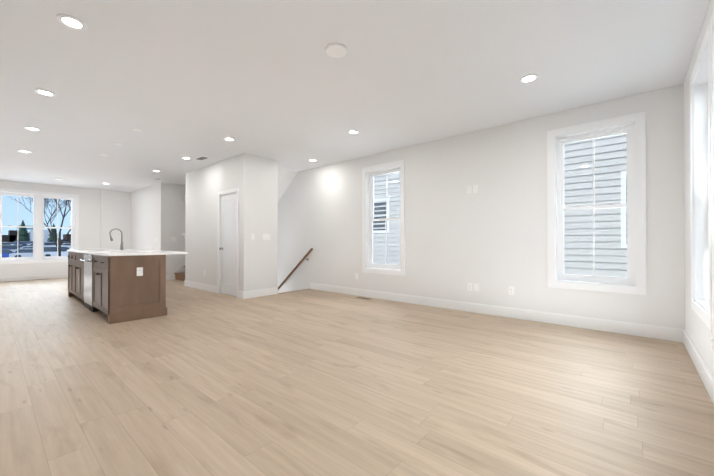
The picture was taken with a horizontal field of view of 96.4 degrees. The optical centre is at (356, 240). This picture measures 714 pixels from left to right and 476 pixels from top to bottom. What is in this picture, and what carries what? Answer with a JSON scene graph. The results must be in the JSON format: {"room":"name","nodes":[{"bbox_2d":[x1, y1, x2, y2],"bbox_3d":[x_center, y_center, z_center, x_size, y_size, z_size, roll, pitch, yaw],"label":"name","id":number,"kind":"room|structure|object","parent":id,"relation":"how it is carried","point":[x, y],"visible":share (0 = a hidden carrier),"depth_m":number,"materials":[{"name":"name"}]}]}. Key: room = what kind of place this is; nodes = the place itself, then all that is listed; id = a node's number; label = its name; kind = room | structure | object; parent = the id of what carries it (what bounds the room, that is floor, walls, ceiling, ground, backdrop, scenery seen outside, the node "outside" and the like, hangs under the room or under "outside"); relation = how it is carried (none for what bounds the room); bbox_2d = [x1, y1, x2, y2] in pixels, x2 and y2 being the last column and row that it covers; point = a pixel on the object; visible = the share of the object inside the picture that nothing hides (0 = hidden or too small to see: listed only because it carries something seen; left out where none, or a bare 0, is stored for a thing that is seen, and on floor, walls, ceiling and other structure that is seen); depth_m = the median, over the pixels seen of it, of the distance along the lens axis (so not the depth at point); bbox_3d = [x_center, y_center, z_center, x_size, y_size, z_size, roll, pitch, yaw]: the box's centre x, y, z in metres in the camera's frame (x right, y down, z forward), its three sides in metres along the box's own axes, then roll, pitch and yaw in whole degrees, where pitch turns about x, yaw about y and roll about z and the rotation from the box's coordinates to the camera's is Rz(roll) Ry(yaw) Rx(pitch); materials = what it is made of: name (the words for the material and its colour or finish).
{"room":"living room","nodes":[
{"label":"living room","id":0,"kind":"room"},
{"bbox_2d":[0,180,99,276],"bbox_3d":[-8.553,1.265,9.874,0.160,6.100,6.230,0,0,41],"label":"wall","id":1,"kind":"structure","parent":0,"point":[89,218],"depth_m":9.65,"materials":[{"name":"paint"}]},
{"bbox_2d":[0,192,74,260],"bbox_3d":[-9.186,-0.384,9.208,0.063,1.866,1.556,0,0,41],"label":"window","id":2,"kind":"structure","parent":1,"relation":"in","point":[42,227],"depth_m":9.15,"materials":[{"name":"white"}]},
{"bbox_2d":[0,188,78,263],"bbox_3d":[-9.147,-0.385,9.175,0.170,2.050,1.740,0,0,41],"label":"window frame","id":3,"kind":"structure","parent":1,"relation":"attached to","point":[39,194],"depth_m":9.14,"materials":[{"name":"white wood"}]},
{"bbox_2d":[100,190,130,248],"bbox_3d":[-7.903,-0.252,10.471,0.050,2.740,0.810,0,0,41],"label":"wall","id":4,"kind":"structure","parent":0,"point":[115,209],"depth_m":10.44,"materials":[{"name":"paint"}]},
{"bbox_2d":[131,182,185,274],"bbox_3d":[-6.011,-0.252,10.479,2.900,2.740,1.680,0,0,41],"label":"wall","id":5,"kind":"structure","parent":0,"point":[158,210],"depth_m":9.24,"materials":[{"name":"paint"}]},
{"bbox_2d":[278,167,297,200],"bbox_3d":[-2.535,-0.753,7.965,2.250,1.788,0.930,0,0,41],"label":"ceiling soffit","id":6,"kind":"structure","parent":0,"point":[286,177],"depth_m":7.60,"materials":[{"name":"paint"}]},
{"bbox_2d":[0,0,709,192],"bbox_3d":[-3.482,-1.732,5.496,13.580,0.160,6.230,0,0,41],"label":"ceiling","id":7,"kind":"structure","parent":0,"point":[174,81],"depth_m":3.18,"materials":[{"name":"paint"}]},
{"bbox_2d":[24,126,40,130],"bbox_3d":[-4.791,-1.651,4.718,0.176,0.008,0.176,0,0,41],"label":"recessed light","id":8,"kind":"object","parent":7,"relation":"in","point":[31,128],"visible":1,"depth_m":4.70,"materials":[{"name":"white plastic"}]},
{"bbox_2d":[34,89,55,96],"bbox_3d":[-3.498,-1.658,3.584,0.176,0.008,0.176,0,0,41],"label":"recessed light","id":9,"kind":"object","parent":7,"relation":"in","point":[45,92],"visible":0.96,"depth_m":3.57,"materials":[{"name":"white plastic"}]},
{"bbox_2d":[56,14,86,30],"bbox_3d":[-2.176,-1.665,2.438,0.176,0.008,0.176,0,0,41],"label":"recessed light","id":10,"kind":"object","parent":7,"relation":"in","point":[71,22],"visible":1,"depth_m":2.43,"materials":[{"name":"white plastic"}]},
{"bbox_2d":[194,156,210,160],"bbox_3d":[-3.095,-1.642,6.371,0.380,0.008,0.180,0,0,41],"label":"ceiling vent","id":11,"kind":"object","parent":7,"relation":"in","point":[201,158],"visible":1,"depth_m":6.37,"materials":[{"name":"white metal"}]},
{"bbox_2d":[224,137,234,140],"bbox_3d":[-2.075,-1.649,5.196,0.176,0.008,0.176,0,0,41],"label":"recessed light","id":12,"kind":"object","parent":7,"relation":"in","point":[229,139],"visible":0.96,"depth_m":5.19,"materials":[{"name":"white plastic"}]},
{"bbox_2d":[325,43,346,57],"bbox_3d":[-0.180,-1.657,2.786,0.190,0.022,0.190,0,0,41],"label":"smoke detector","id":13,"kind":"object","parent":7,"relation":"attached to","point":[336,50],"visible":0.92,"depth_m":2.76,"materials":[{"name":"white plastic"}]},
{"bbox_2d":[347,130,358,133],"bbox_3d":[-0.058,-1.651,4.850,0.176,0.008,0.176,0,0,41],"label":"recessed light","id":14,"kind":"object","parent":7,"relation":"in","point":[353,131],"visible":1,"depth_m":4.83,"materials":[{"name":"white plastic"}]},
{"bbox_2d":[519,74,538,82],"bbox_3d":[1.763,-1.660,3.272,0.176,0.008,0.176,0,0,41],"label":"recessed light","id":15,"kind":"object","parent":7,"relation":"in","point":[528,78],"visible":1,"depth_m":3.27,"materials":[{"name":"white plastic"}]},
{"bbox_2d":[0,278,713,475],"bbox_3d":[-3.482,1.238,5.479,13.580,0.300,6.230,0,0,41],"label":"floor","id":16,"kind":"structure","parent":0,"point":[199,382],"depth_m":2.25,"materials":[{"name":"brown wood"}]},
{"bbox_2d":[67,252,170,323],"bbox_3d":[-4.243,0.648,5.437,3.287,0.880,0.746,0,0,41],"label":"kitchen island","id":17,"kind":"object","parent":16,"relation":"on","point":[121,284],"depth_m":4.46,"materials":[{"name":"brown wood"}]},
{"bbox_2d":[67,249,186,255],"bbox_3d":[-4.136,0.191,5.558,3.296,0.035,0.975,0,0,41],"label":"island countertop","id":18,"kind":"structure","parent":17,"relation":"on","point":[102,252],"depth_m":4.76,"materials":[{"name":"white stone"}]},
{"bbox_2d":[109,228,122,251],"bbox_3d":[-4.358,-0.024,5.798,0.110,0.399,0.217,0,0,41],"label":"faucet","id":19,"kind":"object","parent":18,"relation":"on","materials":[{"name":"silver metal"}]},
{"bbox_2d":[171,261,184,280],"bbox_3d":[-4.187,0.845,9.067,1.694,0.530,1.406,0,0,41],"label":"stairs","id":20,"kind":"structure","parent":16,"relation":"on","point":[178,273],"depth_m":9.12,"materials":[{"name":"brown wood"}]},
{"bbox_2d":[184,281,217,292],"bbox_3d":[-3.546,1.029,7.212,1.726,0.140,0.016,0,0,41],"label":"baseboard","id":21,"kind":"structure","parent":16,"relation":"on","point":[201,286],"depth_m":7.14,"materials":[{"name":"white wood"}]},
{"bbox_2d":[185,153,277,295],"bbox_3d":[-2.908,1.329,7.164,2.720,5.940,0.750,0,0,41],"label":"wall block","id":22,"kind":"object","parent":16,"relation":"on","point":[253,179],"visible":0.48,"depth_m":6.46,"materials":[{"name":"paint"}]},
{"bbox_2d":[219,193,236,295],"bbox_3d":[-2.567,0.080,6.375,0.677,2.011,0.101,0,0,41],"label":"closet door","id":23,"kind":"structure","parent":22,"relation":"attached to","point":[227,248],"depth_m":6.41,"materials":[{"name":"white paint"}]},
{"bbox_2d":[218,188,238,297],"bbox_3d":[-2.539,0.042,6.421,0.830,2.105,0.136,0,0,41],"label":"door frame","id":24,"kind":"structure","parent":22,"relation":"attached to","point":[228,192],"depth_m":6.35,"materials":[{"name":"white wood"}]},
{"bbox_2d":[263,234,269,239],"bbox_3d":[-1.798,-0.076,6.363,0.016,0.115,0.162,0,0,41],"label":"light switch","id":25,"kind":"object","parent":22,"relation":"attached to","point":[266,236],"visible":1,"depth_m":6.36,"materials":[{"name":"white plastic"}]},
{"bbox_2d":[240,287,277,298],"bbox_3d":[-1.879,1.023,6.263,0.016,0.140,0.766,0,0,41],"label":"baseboard","id":26,"kind":"structure","parent":16,"relation":"on","point":[270,291],"depth_m":6.21,"materials":[{"name":"white wood"}]},
{"bbox_2d":[277,84,684,328],"bbox_3d":[-1.494,1.252,7.772,13.580,6.100,0.160,0,0,41],"label":"wall","id":27,"kind":"structure","parent":0,"point":[490,237],"depth_m":4.70,"materials":[{"name":"paint"}]},
{"bbox_2d":[278,248,312,289],"bbox_3d":[-2.241,1.496,8.252,3.329,2.649,0.087,0,0,41],"label":"handrail","id":28,"kind":"object","parent":27,"relation":"attached to","point":[296,267],"visible":0.38,"depth_m":7.50,"materials":[{"name":"brown wood"}]},
{"bbox_2d":[362,160,404,275],"bbox_3d":[0.513,-0.404,5.998,0.970,2.050,0.135,0,0,41],"label":"window frame","id":29,"kind":"structure","parent":27,"relation":"attached to","point":[366,171],"depth_m":6.08,"materials":[{"name":"white wood"}]},
{"bbox_2d":[369,167,400,269],"bbox_3d":[0.558,-0.403,6.051,0.786,1.866,0.063,0,0,41],"label":"window","id":30,"kind":"structure","parent":27,"relation":"in","point":[372,212],"depth_m":6.12,"materials":[{"name":"white"}]},
{"bbox_2d":[467,186,470,193],"bbox_3d":[1.714,-0.780,4.890,0.070,0.115,0.009,0,0,41],"label":"outlet","id":31,"kind":"object","parent":27,"relation":"attached to","point":[468,189],"visible":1,"depth_m":4.89,"materials":[{"name":"white plastic"}]},
{"bbox_2d":[468,283,471,290],"bbox_3d":[1.722,0.705,4.875,0.070,0.115,0.009,0,0,41],"label":"outlet","id":32,"kind":"object","parent":27,"relation":"attached to","point":[469,286],"visible":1,"depth_m":4.87,"materials":[{"name":"white plastic"}]},
{"bbox_2d":[473,185,477,192],"bbox_3d":[1.790,-0.781,4.825,0.070,0.115,0.007,0,0,41],"label":"outlet","id":33,"kind":"object","parent":27,"relation":"attached to","point":[475,188],"visible":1,"depth_m":4.82,"materials":[{"name":"white plastic"}]},
{"bbox_2d":[474,283,478,290],"bbox_3d":[1.798,0.704,4.810,0.070,0.115,0.007,0,0,41],"label":"outlet","id":34,"kind":"object","parent":27,"relation":"attached to","point":[476,287],"visible":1,"depth_m":4.81,"materials":[{"name":"white plastic"}]},
{"bbox_2d":[310,283,679,341],"bbox_3d":[1.199,1.017,5.323,5.980,0.140,0.016,0,0,41],"label":"baseboard","id":35,"kind":"structure","parent":27,"relation":"attached to","point":[664,333],"depth_m":4.33,"materials":[{"name":"white wood"}]},
{"bbox_2d":[509,286,513,294],"bbox_3d":[2.168,0.703,4.488,0.070,0.115,0.009,0,0,41],"label":"outlet","id":36,"kind":"object","parent":27,"relation":"attached to","point":[511,290],"visible":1,"depth_m":4.49,"materials":[{"name":"white plastic"}]},
{"bbox_2d":[557,124,635,284],"bbox_3d":[2.950,-0.416,3.978,0.776,1.866,0.063,0,0,41],"label":"window","id":37,"kind":"structure","parent":27,"relation":"in","point":[630,278],"depth_m":3.95,"materials":[{"name":"white"}]},
{"bbox_2d":[547,111,646,294],"bbox_3d":[2.905,-0.416,3.925,0.960,2.050,0.135,0,0,41],"label":"window frame","id":38,"kind":"structure","parent":27,"relation":"attached to","point":[638,120],"depth_m":3.77,"materials":[{"name":"white wood"}]},
{"bbox_2d":[684,0,713,376],"bbox_3d":[1.588,1.212,1.084,0.160,6.100,6.230,0,0,41],"label":"wall","id":39,"kind":"structure","parent":0,"point":[698,331],"depth_m":3.04,"materials":[{"name":"paint"}]},
{"bbox_2d":[680,329,713,403],"bbox_3d":[1.522,0.992,1.143,0.016,0.140,5.850,0,0,41],"label":"baseboard","id":40,"kind":"structure","parent":39,"relation":"attached to","point":[703,371],"depth_m":2.53,"materials":[{"name":"white wood"}]},
{"bbox_2d":[690,10,713,333],"bbox_3d":[2.385,-0.427,2.063,0.135,2.050,2.020,0,0,41],"label":"window frame","id":41,"kind":"structure","parent":39,"relation":"attached to","point":[700,199],"depth_m":2.75,"materials":[{"name":"white wood"}]},
{"bbox_2d":[711,334,713,353],"bbox_3d":[2.405,0.699,2.159,0.009,0.115,0.070,0,0,41],"label":"electrical outlet","id":42,"kind":"object","parent":39,"relation":"attached to","point":[712,341],"visible":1,"depth_m":2.15,"materials":[{"name":"white plastic"}]},
{"label":"outside","id":43,"kind":"structure","parent":0,"visible":0},
{"bbox_2d":[2,225,70,242],"bbox_3d":[-126.968,-2.709,189.353,160.000,13.000,240.381,0,0,41],"label":"buildings","id":44,"kind":"structure","parent":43,"point":[11,236],"depth_m":138.90},
{"bbox_3d":[-139.847,1.510,153.920,386.920,4.738,350.000,0,0,41],"label":"ground","id":45,"kind":"structure","parent":0,"visible":0},
{"bbox_2d":[2,249,13,257],"bbox_3d":[-48.831,1.860,44.120,4.500,1.462,1.820,0,0,-45],"label":"car","id":46,"kind":"object","parent":45,"relation":"on","point":[7,252],"depth_m":43.70,"materials":[{"name":"blue metal"}]},
{"bbox_2d":[2,245,20,251],"bbox_3d":[-58.547,1.597,54.076,1.920,1.762,4.800,0,0,39],"label":"car","id":47,"kind":"object","parent":45,"relation":"on","point":[13,248],"depth_m":53.50,"materials":[{"name":"grey metal"}]},
{"bbox_2d":[9,248,32,256],"bbox_3d":[-46.829,1.875,46.042,1.820,1.462,4.500,0,0,43],"label":"car","id":48,"kind":"object","parent":45,"relation":"on","point":[25,253],"depth_m":44.79,"materials":[{"name":"white metal"}]},
{"bbox_2d":[18,241,32,244],"bbox_3d":[-103.780,1.067,100.835,1.920,1.762,4.800,0,0,40],"label":"car","id":49,"kind":"object","parent":45,"relation":"on","point":[28,242],"depth_m":99.92,"materials":[{"name":"grey metal"}]},
{"bbox_2d":[2,220,58,241],"bbox_3d":[-133.567,-3.035,136.704,10.515,13.020,33.431,0,0,41],"label":"evergreen trees","id":50,"kind":"object","parent":45,"relation":"on","point":[22,234],"depth_m":131.32,"materials":[{"name":"green plant"}]},
{"bbox_2d":[8,196,70,255],"bbox_3d":[-25.790,-1.862,28.288,6.128,9.375,7.559,0,0,41],"label":"tree","id":51,"kind":"object","parent":45,"relation":"on","point":[51,232],"depth_m":28.03,"materials":[{"name":"brown plant"}]},
{"bbox_2d":[44,242,62,245],"bbox_3d":[-81.051,1.315,85.833,1.920,1.762,4.800,0,0,39],"label":"car","id":52,"kind":"object","parent":45,"relation":"on","point":[49,243],"depth_m":84.44,"materials":[{"name":"grey metal"}]},
{"bbox_2d":[44,246,70,256],"bbox_3d":[-44.663,1.741,48.252,1.920,1.762,4.800,0,0,41],"label":"car","id":53,"kind":"object","parent":45,"relation":"on","point":[52,250],"depth_m":46.96,"materials":[{"name":"white metal"}]},
{"bbox_2d":[63,243,70,247],"bbox_3d":[-79.039,1.478,88.241,1.820,1.462,4.500,0,0,36],"label":"car","id":54,"kind":"object","parent":45,"relation":"on","point":[68,245],"depth_m":87.14,"materials":[{"name":"grey metal"}]},
{"bbox_2d":[373,133,626,276],"bbox_3d":[0.677,-0.883,12.779,18.200,10.030,0.228,0,0,41],"label":"neighboring house siding","id":55,"kind":"structure","parent":45,"relation":"on","point":[588,213],"depth_m":8.15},
{"bbox_2d":[373,198,388,232],"bbox_3d":[0.859,-0.970,12.477,0.970,1.340,0.022,0,0,41],"label":"neighbor window","id":56,"kind":"structure","parent":55,"relation":"attached to","point":[380,212],"depth_m":12.40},
{"bbox_2d":[621,171,626,247],"bbox_3d":[6.703,-0.745,7.409,0.900,1.850,0.022,0,0,41],"label":"neighbor window","id":57,"kind":"structure","parent":55,"relation":"attached to","point":[623,212],"depth_m":7.66,"materials":[{"name":"white"}]}
]}

